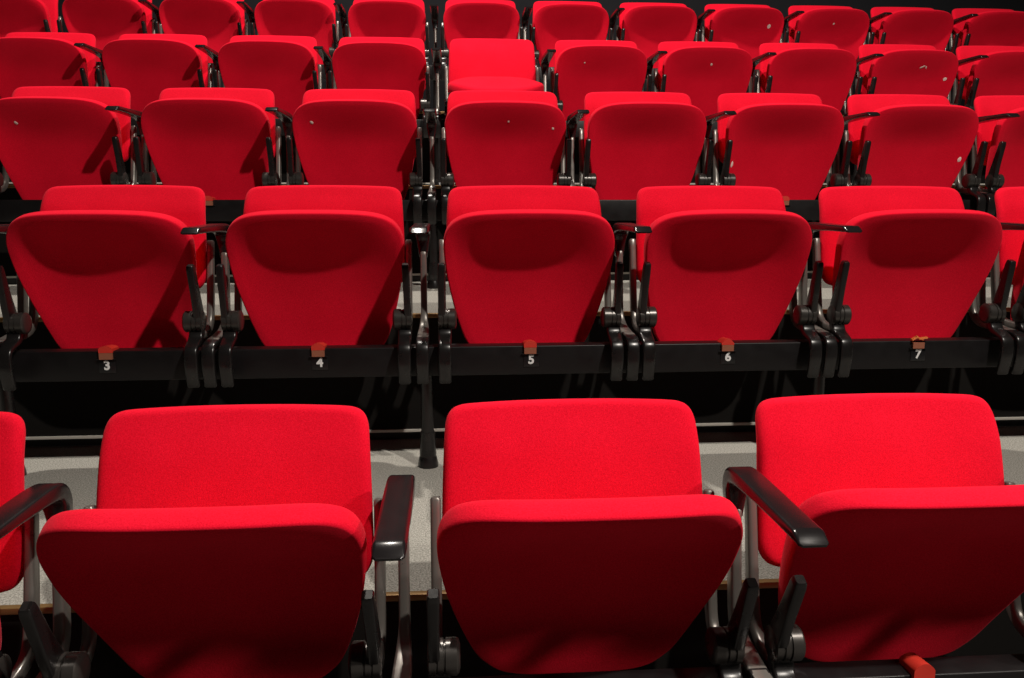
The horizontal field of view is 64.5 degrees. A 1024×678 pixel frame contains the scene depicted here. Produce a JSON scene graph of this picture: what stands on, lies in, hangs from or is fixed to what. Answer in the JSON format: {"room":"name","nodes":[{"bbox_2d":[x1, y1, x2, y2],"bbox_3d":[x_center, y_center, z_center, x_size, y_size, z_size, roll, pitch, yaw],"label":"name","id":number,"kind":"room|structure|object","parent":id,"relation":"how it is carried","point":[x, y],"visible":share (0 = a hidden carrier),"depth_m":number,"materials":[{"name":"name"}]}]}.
{"room":"auditorium","nodes":[
{"label":"auditorium","id":0,"kind":"room"},
{"bbox_2d":[0,114,985,183],"bbox_3d":[0.670,-1.039,4.459,12.400,0.366,0.020,-1,10,-4],"label":"riser","id":1,"kind":"structure","parent":0,"point":[425,141],"depth_m":4.39,"materials":[{"name":"black metal"}]},
{"bbox_2d":[9,184,984,185],"bbox_3d":[0.669,-0.850,4.500,12.400,0.060,0.018,-1,10,-4],"label":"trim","id":2,"kind":"structure","parent":1,"relation":"attached to","point":[9,184],"depth_m":4.46,"materials":[{"name":"black"}]},
{"bbox_2d":[9,182,984,184],"bbox_3d":[0.671,-0.856,4.478,12.400,0.008,0.008,-1,10,-4],"label":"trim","id":3,"kind":"structure","parent":1,"relation":"attached to","point":[9,182],"depth_m":4.40,"materials":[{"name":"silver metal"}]},
{"bbox_2d":[0,188,986,275],"bbox_3d":[0.747,-0.464,3.482,12.400,0.357,0.020,-1,10,-4],"label":"riser","id":4,"kind":"structure","parent":0,"point":[9,193],"depth_m":3.38,"materials":[{"name":"black"}]},
{"bbox_2d":[6,271,812,277],"bbox_3d":[0.748,-0.286,3.500,12.400,0.008,0.008,-1,10,-4],"label":"trim","id":5,"kind":"structure","parent":4,"relation":"attached to","point":[413,274],"depth_m":3.42,"materials":[{"name":"silver metal"}]},
{"bbox_2d":[0,277,1012,316],"bbox_3d":[0.784,-0.168,3.023,12.400,0.010,1.003,-1,10,-4],"label":"floor","id":6,"kind":"structure","parent":0,"point":[432,294],"depth_m":2.90,"materials":[{"name":"grey concrete"}]},
{"bbox_2d":[0,196,995,288],"bbox_3d":[0.241,-0.382,3.191,4.550,0.355,0.062,-1,10,-4],"label":"support beam","id":7,"kind":"structure","parent":6,"relation":"on","point":[216,210],"depth_m":3.13,"materials":[{"name":"black metal"}]},
{"bbox_2d":[0,86,136,199],"bbox_3d":[-1.694,-0.699,3.067,0.499,0.526,0.296,-1,10,-4],"label":"chair","id":8,"kind":"object","parent":7,"relation":"attached to","point":[51,136],"visible":0.87,"depth_m":3.04,"materials":[{"name":"red fabric"}]},
{"bbox_2d":[105,106,148,171],"bbox_3d":[-1.415,-0.640,3.030,0.046,0.421,0.325,-1,10,-4],"label":"armrest","id":9,"kind":"object","parent":7,"relation":"attached to","point":[134,114],"visible":0.37,"depth_m":3.06,"materials":[{"name":"black plastic"}]},
{"bbox_2d":[133,88,281,199],"bbox_3d":[-1.146,-0.706,3.106,0.499,0.526,0.296,-1,10,-4],"label":"chair","id":10,"kind":"object","parent":7,"relation":"attached to","point":[224,143],"visible":0.84,"depth_m":3.07,"materials":[{"name":"red fabric"}]},
{"bbox_2d":[265,107,292,184],"bbox_3d":[-0.867,-0.646,3.070,0.046,0.421,0.325,-1,10,-4],"label":"armrest","id":11,"kind":"object","parent":7,"relation":"attached to","point":[285,117],"visible":0.48,"depth_m":3.14,"materials":[{"name":"black"}]},
{"bbox_2d":[286,89,422,223],"bbox_3d":[-0.597,-0.713,3.145,0.499,0.526,0.296,-1,10,-4],"label":"chair","id":12,"kind":"object","parent":7,"relation":"attached to","point":[363,137],"visible":0.89,"depth_m":3.10,"materials":[{"name":"red fabric"}]},
{"bbox_2d":[423,108,436,224],"bbox_3d":[-0.308,-0.653,3.110,0.046,0.421,0.325,-1,10,-4],"label":"armrest","id":13,"kind":"object","parent":7,"relation":"attached to","point":[430,114],"visible":0.98,"depth_m":3.14,"materials":[{"name":"black plastic"}]},
{"bbox_2d":[441,90,571,223],"bbox_3d":[-0.029,-0.720,3.186,0.499,0.526,0.296,-1,10,-4],"label":"chair","id":14,"kind":"object","parent":7,"relation":"attached to","point":[491,137],"visible":0.78,"depth_m":3.14,"materials":[{"name":"red fabric"}]},
{"bbox_2d":[567,110,589,185],"bbox_3d":[0.250,-0.660,3.150,0.046,0.421,0.325,-1,10,-4],"label":"armrest","id":15,"kind":"object","parent":7,"relation":"attached to","point":[575,117],"visible":0.52,"depth_m":3.25,"materials":[{"name":"black plastic"}]},
{"bbox_2d":[579,92,713,199],"bbox_3d":[0.520,-0.727,3.225,0.499,0.526,0.296,-1,10,-4],"label":"chair","id":16,"kind":"object","parent":7,"relation":"attached to","point":[631,142],"visible":0.78,"depth_m":3.19,"materials":[{"name":"red fabric"}]},
{"bbox_2d":[703,111,736,172],"bbox_3d":[0.799,-0.667,3.189,0.046,0.421,0.325,-1,10,-4],"label":"armrest","id":17,"kind":"object","parent":7,"relation":"attached to","point":[710,119],"visible":0.38,"depth_m":3.22,"materials":[{"name":"black plastic"}]},
{"bbox_2d":[712,93,851,199],"bbox_3d":[1.068,-0.733,3.265,0.499,0.526,0.296,-1,10,-4],"label":"chair","id":18,"kind":"object","parent":7,"relation":"attached to","point":[789,143],"visible":0.73,"depth_m":3.24,"materials":[{"name":"red fabric"}]},
{"bbox_2d":[833,112,879,173],"bbox_3d":[1.347,-0.674,3.229,0.046,0.421,0.325,-1,10,-4],"label":"armrest","id":19,"kind":"object","parent":7,"relation":"attached to","point":[850,118],"visible":0.28,"depth_m":3.20,"materials":[{"name":"black plastic"}]},
{"bbox_2d":[843,94,987,211],"bbox_3d":[1.617,-0.740,3.304,0.499,0.526,0.296,-1,10,-4],"label":"chair","id":20,"kind":"object","parent":7,"relation":"attached to","point":[915,140],"visible":0.85,"depth_m":3.27,"materials":[{"name":"red fabric"}]},
{"bbox_2d":[961,113,1019,215],"bbox_3d":[1.896,-0.680,3.268,0.046,0.421,0.325,-1,10,-4],"label":"armrest","id":21,"kind":"object","parent":7,"relation":"attached to","point":[991,207],"visible":0.41,"depth_m":3.21,"materials":[{"name":"black plastic"}]},
{"bbox_2d":[971,95,1023,217],"bbox_3d":[2.165,-0.747,3.344,0.499,0.526,0.296,-1,10,-4],"label":"chair","id":22,"kind":"object","parent":7,"relation":"attached to","point":[1004,157],"visible":0.76,"depth_m":3.33,"materials":[{"name":"red fabric"}]},
{"bbox_2d":[7,272,989,283],"bbox_3d":[0.746,-0.280,3.523,12.400,0.060,0.018,-1,10,-4],"label":"trim","id":23,"kind":"structure","parent":6,"relation":"on","point":[809,275],"depth_m":3.43,"materials":[{"name":"black"}]},
{"bbox_2d":[0,307,1009,321],"bbox_3d":[0.820,-0.085,2.532,12.400,0.013,0.016,-1,10,-4],"label":"trim","id":24,"kind":"structure","parent":6,"relation":"attached to","point":[626,313],"depth_m":2.45,"materials":[{"name":"gold metal"}]},
{"bbox_2d":[0,426,1023,604],"bbox_3d":[0.856,0.387,2.108,12.400,0.010,1.015,-1,10,-4],"label":"floor","id":25,"kind":"structure","parent":0,"point":[76,467],"depth_m":2.21,"materials":[{"name":"grey concrete"}]},
{"bbox_2d":[0,579,778,614],"bbox_3d":[0.893,0.472,1.611,12.400,0.013,0.016,-1,10,-4],"label":"trim","id":26,"kind":"structure","parent":25,"relation":"attached to","point":[763,583],"depth_m":1.53,"materials":[{"name":"gold metal"}]},
{"bbox_2d":[0,336,1014,475],"bbox_3d":[0.312,0.172,2.281,3.450,0.355,0.062,-1,10,-4],"label":"support beam","id":27,"kind":"structure","parent":25,"relation":"on","point":[109,362],"depth_m":2.22,"materials":[{"name":"black metal"}]},
{"bbox_2d":[0,224,28,346],"bbox_3d":[-1.344,-0.085,2.121,0.046,0.421,0.325,-1,10,-4],"label":"armrest","id":28,"kind":"object","parent":27,"relation":"attached to","point":[22,297],"visible":0.21,"depth_m":2.23,"materials":[{"name":"black plastic"}]},
{"bbox_2d":[0,185,214,390],"bbox_3d":[-1.074,-0.152,2.196,0.499,0.526,0.296,-1,10,-4],"label":"chair","id":29,"kind":"object","parent":27,"relation":"attached to","point":[99,265],"visible":0.95,"depth_m":2.17,"materials":[{"name":"red fabric"}]},
{"bbox_2d":[180,224,230,387],"bbox_3d":[-0.795,-0.092,2.160,0.046,0.421,0.325,-1,10,-4],"label":"armrest","id":30,"kind":"object","parent":27,"relation":"attached to","point":[208,348],"visible":0.77,"depth_m":2.12,"materials":[{"name":"black"}]},
{"bbox_2d":[216,185,412,386],"bbox_3d":[-0.526,-0.158,2.236,0.499,0.526,0.296,-1,10,-4],"label":"chair","id":31,"kind":"object","parent":27,"relation":"attached to","point":[310,265],"visible":0.96,"depth_m":2.21,"materials":[{"name":"red fabric"}]},
{"bbox_2d":[410,223,430,383],"bbox_3d":[-0.243,-0.099,2.200,0.046,0.421,0.325,-1,10,-4],"label":"armrest","id":32,"kind":"object","parent":27,"relation":"attached to","point":[422,231],"visible":1,"depth_m":2.22,"materials":[{"name":"black"}]},
{"bbox_2d":[438,185,623,383],"bbox_3d":[0.043,-0.165,2.276,0.499,0.526,0.296,-1,10,-4],"label":"chair","id":33,"kind":"object","parent":27,"relation":"attached to","point":[520,263],"visible":0.94,"depth_m":2.25,"materials":[{"name":"red fabric"}]},
{"bbox_2d":[612,223,651,380],"bbox_3d":[0.322,-0.106,2.240,0.046,0.421,0.325,-1,10,-4],"label":"armrest","id":34,"kind":"object","parent":27,"relation":"attached to","point":[620,230],"visible":0.85,"depth_m":2.20,"materials":[{"name":"black"}]},
{"bbox_2d":[629,186,823,380],"bbox_3d":[0.591,-0.172,2.316,0.499,0.526,0.296,-1,10,-4],"label":"chair","id":35,"kind":"object","parent":27,"relation":"attached to","point":[715,262],"visible":0.96,"depth_m":2.29,"materials":[{"name":"red fabric"}]},
{"bbox_2d":[798,222,861,377],"bbox_3d":[0.870,-0.112,2.280,0.046,0.421,0.325,-1,10,-4],"label":"armrest","id":36,"kind":"object","parent":27,"relation":"attached to","point":[830,341],"visible":0.6,"depth_m":2.23,"materials":[{"name":"black"}]},
{"bbox_2d":[812,186,1015,376],"bbox_3d":[1.140,-0.179,2.355,0.499,0.526,0.296,-1,10,-4],"label":"chair","id":37,"kind":"object","parent":27,"relation":"attached to","point":[919,261],"visible":0.92,"depth_m":2.33,"materials":[{"name":"red fabric"}]},
{"bbox_2d":[977,222,1023,374],"bbox_3d":[1.419,-0.119,2.319,0.046,0.421,0.325,-1,10,-4],"label":"armrest","id":38,"kind":"object","parent":27,"relation":"attached to","point":[1017,368],"visible":0.46,"depth_m":2.28,"materials":[{"name":"black"}]},
{"bbox_2d":[990,186,1023,332],"bbox_3d":[1.688,-0.186,2.395,0.499,0.526,0.296,-1,10,-4],"label":"chair","id":39,"kind":"object","parent":27,"relation":"attached to","point":[1009,201],"visible":0.76,"depth_m":2.42,"materials":[{"name":"red fabric"}]},
{"bbox_2d":[0,312,1023,436],"bbox_3d":[0.819,0.093,2.573,12.400,0.352,0.020,-1,10,-4],"label":"riser","id":40,"kind":"structure","parent":0,"point":[62,408],"depth_m":2.50,"materials":[{"name":"black"}]},
{"bbox_2d":[25,420,1023,446],"bbox_3d":[0.819,0.275,2.613,12.400,0.060,0.018,-1,10,-4],"label":"trim","id":41,"kind":"structure","parent":40,"relation":"attached to","point":[734,428],"depth_m":2.52,"materials":[{"name":"black metal"}]},
{"bbox_2d":[25,417,1023,439],"bbox_3d":[0.820,0.269,2.591,12.400,0.008,0.008,-1,10,-4],"label":"trim","id":42,"kind":"structure","parent":40,"relation":"attached to","point":[996,418],"depth_m":2.50,"materials":[{"name":"silver metal"}]},
{"bbox_2d":[0,588,1023,677],"bbox_3d":[0.892,0.647,1.651,12.400,0.347,0.020,-1,10,-4],"label":"riser","id":43,"kind":"structure","parent":0,"point":[1000,636],"depth_m":1.56,"materials":[{"name":"black"}]},
{"bbox_2d":[58,0,1023,113],"bbox_3d":[0.532,-2.977,6.039,12.400,3.500,0.100,-1,10,-4],"label":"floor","id":44,"kind":"structure","parent":0,"point":[698,6],"depth_m":6.13,"materials":[{"name":"black fabric"}]},
{"bbox_3d":[1.003,1.111,0.182,12.400,0.010,3.038,-1,10,-4],"label":"floor","id":45,"kind":"structure","parent":0,"visible":0},
{"bbox_2d":[456,652,1023,677],"bbox_3d":[-0.167,0.710,1.307,2.350,0.364,0.062,-1,10,-4],"label":"support beam","id":46,"kind":"structure","parent":45,"relation":"on","point":[909,665],"depth_m":1.33,"materials":[{"name":"black metal"}]},
{"bbox_2d":[0,412,39,677],"bbox_3d":[-1.022,0.405,1.245,0.499,0.527,0.334,-1,10,-4],"label":"chair","id":47,"kind":"object","parent":46,"relation":"attached to","point":[19,560],"visible":0.84,"depth_m":1.32,"materials":[{"name":"red fabric"}]},
{"bbox_2d":[0,483,72,677],"bbox_3d":[-0.724,0.454,1.197,0.046,0.421,0.325,-1,10,-4],"label":"armrest","id":48,"kind":"object","parent":46,"relation":"attached to","point":[53,499],"visible":0.62,"depth_m":1.26,"materials":[{"name":"black"}]},
{"bbox_2d":[18,404,385,677],"bbox_3d":[-0.455,0.398,1.286,0.499,0.527,0.333,-1,10,-4],"label":"chair","id":49,"kind":"object","parent":46,"relation":"attached to","point":[216,541],"visible":1,"depth_m":1.32,"materials":[{"name":"red fabric"}]},
{"bbox_2d":[371,475,414,677],"bbox_3d":[-0.171,0.447,1.237,0.046,0.421,0.325,-1,10,-4],"label":"armrest","id":50,"kind":"object","parent":46,"relation":"attached to","point":[390,542],"visible":1,"depth_m":1.23,"materials":[{"name":"black plastic"}]},
{"bbox_2d":[427,398,758,677],"bbox_3d":[0.113,0.391,1.325,0.499,0.527,0.337,-1,10,-4],"label":"chair","id":51,"kind":"object","parent":46,"relation":"attached to","point":[571,535],"visible":1,"depth_m":1.36,"materials":[{"name":"red fabric"}]},
{"bbox_2d":[722,466,828,677],"bbox_3d":[0.393,0.440,1.278,0.046,0.421,0.325,-1,10,-4],"label":"armrest","id":52,"kind":"object","parent":46,"relation":"attached to","point":[738,483],"visible":0.76,"depth_m":1.28,"materials":[{"name":"black plastic"}]},
{"bbox_2d":[744,393,1023,677],"bbox_3d":[0.662,0.384,1.367,0.499,0.527,0.332,-1,10,-4],"label":"chair","id":53,"kind":"object","parent":46,"relation":"attached to","point":[915,508],"visible":0.93,"depth_m":1.41,"materials":[{"name":"red fabric"}]},
{"bbox_3d":[0.709,-0.733,3.966,12.400,0.010,1.073,-1,10,-4],"label":"floor","id":54,"kind":"structure","parent":0,"visible":0},
{"bbox_2d":[131,118,857,185],"bbox_3d":[0.173,-0.946,4.170,5.650,0.340,0.062,-1,10,-4],"label":"support beam","id":55,"kind":"structure","parent":54,"relation":"on","point":[278,123],"depth_m":4.12,"materials":[{"name":"black metal"}]},
{"bbox_2d":[0,32,100,98],"bbox_3d":[-2.311,-1.263,4.005,0.499,0.526,0.296,-1,10,-4],"label":"chair","id":56,"kind":"object","parent":55,"relation":"attached to","point":[27,59],"visible":0.58,"depth_m":3.95,"materials":[{"name":"red fabric"}]},
{"bbox_2d":[74,43,109,86],"bbox_3d":[-2.032,-1.204,3.969,0.046,0.421,0.325,-1,10,-4],"label":"armrest","id":57,"kind":"object","parent":55,"relation":"attached to","point":[91,49],"visible":0.31,"depth_m":3.95,"materials":[{"name":"black"}]},
{"bbox_2d":[96,34,212,111],"bbox_3d":[-1.762,-1.270,4.045,0.499,0.526,0.296,-1,10,-4],"label":"chair","id":58,"kind":"object","parent":55,"relation":"attached to","point":[145,65],"visible":0.59,"depth_m":3.99,"materials":[{"name":"red fabric"}]},
{"bbox_2d":[195,44,220,87],"bbox_3d":[-1.483,-1.210,4.009,0.046,0.421,0.325,-1,10,-4],"label":"armrest","id":59,"kind":"object","parent":55,"relation":"attached to","point":[211,53],"visible":0.36,"depth_m":4.02,"materials":[{"name":"black plastic"}]},
{"bbox_2d":[213,35,321,118],"bbox_3d":[-1.214,-1.277,4.084,0.499,0.526,0.296,-1,10,-4],"label":"chair","id":60,"kind":"object","parent":55,"relation":"attached to","point":[288,67],"visible":0.61,"depth_m":4.03,"materials":[{"name":"red fabric"}]},
{"bbox_2d":[313,46,331,88],"bbox_3d":[-0.935,-1.217,4.048,0.046,0.421,0.325,-1,10,-4],"label":"armrest","id":61,"kind":"object","parent":55,"relation":"attached to","point":[326,57],"visible":0.52,"depth_m":4.11,"materials":[{"name":"black plastic"}]},
{"bbox_2d":[328,37,429,137],"bbox_3d":[-0.665,-1.284,4.124,0.499,0.526,0.296,-1,10,-4],"label":"chair","id":62,"kind":"object","parent":55,"relation":"attached to","point":[387,63],"visible":0.66,"depth_m":4.06,"materials":[{"name":"red fabric"}]},
{"bbox_2d":[431,48,440,137],"bbox_3d":[-0.376,-1.224,4.088,0.046,0.421,0.325,-1,10,-4],"label":"armrest","id":63,"kind":"object","parent":55,"relation":"attached to","point":[436,52],"visible":0.79,"depth_m":4.16,"materials":[{"name":"black plastic"}]},
{"bbox_2d":[444,38,543,118],"bbox_3d":[-0.089,-1.272,4.056,0.499,0.526,0.516,-1,10,-4],"label":"chair","id":64,"kind":"object","parent":55,"relation":"attached to","point":[474,63],"visible":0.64,"depth_m":4.21,"materials":[{"name":"red fabric"}]},
{"bbox_2d":[541,49,555,91],"bbox_3d":[0.182,-1.231,4.128,0.046,0.421,0.325,-1,10,-4],"label":"armrest","id":65,"kind":"object","parent":55,"relation":"attached to","point":[546,58],"visible":0.59,"depth_m":4.21,"materials":[{"name":"black"}]},
{"bbox_2d":[550,40,651,120],"bbox_3d":[0.452,-1.297,4.204,0.499,0.526,0.296,-1,10,-4],"label":"chair","id":66,"kind":"object","parent":55,"relation":"attached to","point":[581,68],"visible":0.62,"depth_m":4.15,"materials":[{"name":"red fabric"}]},
{"bbox_2d":[645,51,667,91],"bbox_3d":[0.731,-1.238,4.168,0.046,0.421,0.325,-1,10,-4],"label":"armrest","id":67,"kind":"object","parent":55,"relation":"attached to","point":[652,59],"visible":0.48,"depth_m":4.17,"materials":[{"name":"black plastic"}]},
{"bbox_2d":[654,41,757,121],"bbox_3d":[1.000,-1.304,4.243,0.499,0.526,0.296,-1,10,-4],"label":"chair","id":68,"kind":"object","parent":55,"relation":"attached to","point":[703,71],"visible":0.65,"depth_m":4.19,"materials":[{"name":"red fabric"}]},
{"bbox_2d":[748,52,776,92],"bbox_3d":[1.279,-1.244,4.207,0.046,0.421,0.325,-1,10,-4],"label":"armrest","id":69,"kind":"object","parent":55,"relation":"attached to","point":[761,58],"visible":0.34,"depth_m":4.20,"materials":[{"name":"black"}]},
{"bbox_2d":[755,43,862,115],"bbox_3d":[1.549,-1.311,4.282,0.499,0.526,0.296,-1,10,-4],"label":"chair","id":70,"kind":"object","parent":55,"relation":"attached to","point":[826,71],"visible":0.56,"depth_m":4.23,"materials":[{"name":"red fabric"}]},
{"bbox_2d":[847,54,883,98],"bbox_3d":[1.828,-1.251,4.246,0.046,0.421,0.325,-1,10,-4],"label":"armrest","id":71,"kind":"object","parent":55,"relation":"attached to","point":[862,60],"visible":0.27,"depth_m":4.20,"materials":[{"name":"black plastic"}]},
{"bbox_2d":[855,44,964,105],"bbox_3d":[2.097,-1.317,4.322,0.499,0.526,0.296,-1,10,-4],"label":"chair","id":72,"kind":"object","parent":55,"relation":"attached to","point":[903,68],"visible":0.58,"depth_m":4.26,"materials":[{"name":"red fabric"}]},
{"bbox_2d":[947,55,988,103],"bbox_3d":[2.376,-1.258,4.286,0.046,0.421,0.325,-1,10,-4],"label":"armrest","id":73,"kind":"object","parent":55,"relation":"attached to","point":[978,57],"visible":0.25,"depth_m":4.21,"materials":[{"name":"black plastic"}]},
{"bbox_2d":[953,46,1023,110],"bbox_3d":[2.646,-1.324,4.361,0.499,0.526,0.296,-1,10,-4],"label":"chair","id":74,"kind":"object","parent":55,"relation":"attached to","point":[1002,73],"visible":0.6,"depth_m":4.31,"materials":[{"name":"red fabric"}]},
{"bbox_2d":[8,185,984,188],"bbox_3d":[0.748,-0.643,3.441,12.400,0.013,0.016,-1,10,-4],"label":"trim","id":75,"kind":"structure","parent":54,"relation":"attached to","point":[9,186],"depth_m":3.36,"materials":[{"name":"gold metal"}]},
{"bbox_3d":[0.603,-1.378,5.326,12.400,0.010,1.852,-1,10,-4],"label":"floor","id":76,"kind":"structure","parent":0,"visible":0},
{"bbox_2d":[99,62,952,108],"bbox_3d":[0.081,-1.503,5.016,6.750,0.340,0.062,-1,10,-4],"label":"support beam","id":77,"kind":"structure","parent":76,"relation":"on","point":[323,70],"depth_m":4.96,"materials":[{"name":"black metal"}]},
{"bbox_2d":[0,0,61,37],"bbox_3d":[-2.951,-1.814,4.812,0.499,0.527,0.296,-1,10,-4],"label":"chair","id":78,"kind":"object","parent":77,"relation":"attached to","point":[15,15],"visible":0.44,"depth_m":4.76,"materials":[{"name":"red fabric"}]},
{"bbox_2d":[57,0,155,61],"bbox_3d":[-2.403,-1.821,4.852,0.499,0.527,0.296,-1,10,-4],"label":"chair","id":79,"kind":"object","parent":77,"relation":"attached to","point":[107,20],"visible":0.49,"depth_m":4.79,"materials":[{"name":"red fabric"}]},
{"bbox_2d":[138,0,162,33],"bbox_3d":[-2.124,-1.761,4.815,0.046,0.421,0.325,-1,10,-4],"label":"armrest","id":80,"kind":"object","parent":77,"relation":"attached to","point":[152,7],"visible":0.36,"depth_m":4.81,"materials":[{"name":"black"}]},
{"bbox_2d":[154,0,247,62],"bbox_3d":[-1.854,-1.827,4.891,0.499,0.527,0.296,-1,10,-4],"label":"chair","id":81,"kind":"object","parent":77,"relation":"attached to","point":[218,21],"visible":0.54,"depth_m":4.82,"materials":[{"name":"red fabric"}]},
{"bbox_2d":[236,1,255,28],"bbox_3d":[-1.575,-1.768,4.855,0.046,0.421,0.325,-1,10,-4],"label":"armrest","id":82,"kind":"object","parent":77,"relation":"attached to","point":[242,4],"visible":0.34,"depth_m":4.84,"materials":[{"name":"black plastic"}]},
{"bbox_2d":[250,0,339,78],"bbox_3d":[-1.306,-1.834,4.930,0.499,0.527,0.296,-1,10,-4],"label":"chair","id":83,"kind":"object","parent":77,"relation":"attached to","point":[316,19],"visible":0.56,"depth_m":4.86,"materials":[{"name":"red fabric"}]},
{"bbox_2d":[333,3,346,37],"bbox_3d":[-1.026,-1.774,4.894,0.046,0.421,0.325,-1,10,-4],"label":"armrest","id":84,"kind":"object","parent":77,"relation":"attached to","point":[340,9],"visible":0.43,"depth_m":4.95,"materials":[{"name":"black plastic"}]},
{"bbox_2d":[345,0,428,66],"bbox_3d":[-0.757,-1.841,4.970,0.499,0.527,0.296,-1,10,-4],"label":"chair","id":85,"kind":"object","parent":77,"relation":"attached to","point":[366,18],"visible":0.54,"depth_m":4.89,"materials":[{"name":"red fabric"}]},
{"bbox_2d":[430,4,437,79],"bbox_3d":[-0.468,-1.781,4.934,0.046,0.421,0.325,-1,10,-4],"label":"armrest","id":86,"kind":"object","parent":77,"relation":"attached to","point":[433,7],"visible":0.6,"depth_m":4.98,"materials":[{"name":"black plastic"}]},
{"bbox_2d":[441,0,522,79],"bbox_3d":[-0.189,-1.848,5.011,0.499,0.527,0.296,-1,10,-4],"label":"chair","id":87,"kind":"object","parent":77,"relation":"attached to","point":[462,19],"visible":0.6,"depth_m":4.93,"materials":[{"name":"red fabric"}]},
{"bbox_2d":[521,6,532,39],"bbox_3d":[0.090,-1.788,4.974,0.046,0.421,0.325,-1,10,-4],"label":"armrest","id":88,"kind":"object","parent":77,"relation":"attached to","point":[526,13],"visible":0.51,"depth_m":5.03,"materials":[{"name":"black"}]},
{"bbox_2d":[529,1,612,67],"bbox_3d":[0.360,-1.855,5.050,0.499,0.527,0.296,-1,10,-4],"label":"chair","id":89,"kind":"object","parent":77,"relation":"attached to","point":[553,21],"visible":0.59,"depth_m":4.98,"materials":[{"name":"red fabric"}]},
{"bbox_2d":[608,8,624,32],"bbox_3d":[0.639,-1.795,5.014,0.046,0.421,0.325,-1,10,-4],"label":"armrest","id":90,"kind":"object","parent":77,"relation":"attached to","point":[613,17],"visible":0.34,"depth_m":5.02,"materials":[{"name":"black plastic"}]},
{"bbox_2d":[616,3,701,67],"bbox_3d":[0.908,-1.861,5.089,0.499,0.527,0.296,-1,10,-4],"label":"chair","id":91,"kind":"object","parent":77,"relation":"attached to","point":[647,25],"visible":0.54,"depth_m":5.02,"materials":[{"name":"red fabric"}]},
{"bbox_2d":[695,9,714,40],"bbox_3d":[1.188,-1.802,5.053,0.046,0.421,0.325,-1,10,-4],"label":"armrest","id":92,"kind":"object","parent":77,"relation":"attached to","point":[704,15],"visible":0.37,"depth_m":5.04,"materials":[{"name":"black"}]},
{"bbox_2d":[701,4,788,68],"bbox_3d":[1.457,-1.868,5.129,0.499,0.527,0.296,-1,10,-4],"label":"chair","id":93,"kind":"object","parent":77,"relation":"attached to","point":[748,26],"visible":0.56,"depth_m":5.06,"materials":[{"name":"red fabric"}]},
{"bbox_2d":[779,11,804,42],"bbox_3d":[1.736,-1.808,5.093,0.046,0.421,0.325,-1,10,-4],"label":"armrest","id":94,"kind":"object","parent":77,"relation":"attached to","point":[795,14],"visible":0.38,"depth_m":5.05,"materials":[{"name":"black"}]},
{"bbox_2d":[785,5,874,58],"bbox_3d":[2.006,-1.875,5.168,0.499,0.527,0.296,-1,10,-4],"label":"chair","id":95,"kind":"object","parent":77,"relation":"attached to","point":[845,27],"visible":0.56,"depth_m":5.10,"materials":[{"name":"red fabric"}]},
{"bbox_2d":[863,12,891,44],"bbox_3d":[2.285,-1.815,5.132,0.046,0.421,0.325,-1,10,-4],"label":"armrest","id":96,"kind":"object","parent":77,"relation":"attached to","point":[885,14],"visible":0.23,"depth_m":5.05,"materials":[{"name":"black plastic"}]},
{"bbox_2d":[868,7,958,54],"bbox_3d":[2.554,-1.882,5.207,0.499,0.527,0.296,-1,10,-4],"label":"chair","id":97,"kind":"object","parent":77,"relation":"attached to","point":[905,25],"visible":0.48,"depth_m":5.14,"materials":[{"name":"red fabric"}]},
{"bbox_2d":[944,14,978,50],"bbox_3d":[2.833,-1.822,5.171,0.046,0.421,0.325,-1,10,-4],"label":"armrest","id":98,"kind":"object","parent":77,"relation":"attached to","point":[966,17],"visible":0.23,"depth_m":5.08,"materials":[{"name":"black plastic"}]},
{"bbox_2d":[949,8,1023,51],"bbox_3d":[3.103,-1.888,5.247,0.499,0.527,0.296,-1,10,-4],"label":"chair","id":99,"kind":"object","parent":77,"relation":"attached to","point":[992,27],"visible":0.54,"depth_m":5.18,"materials":[{"name":"red fabric"}]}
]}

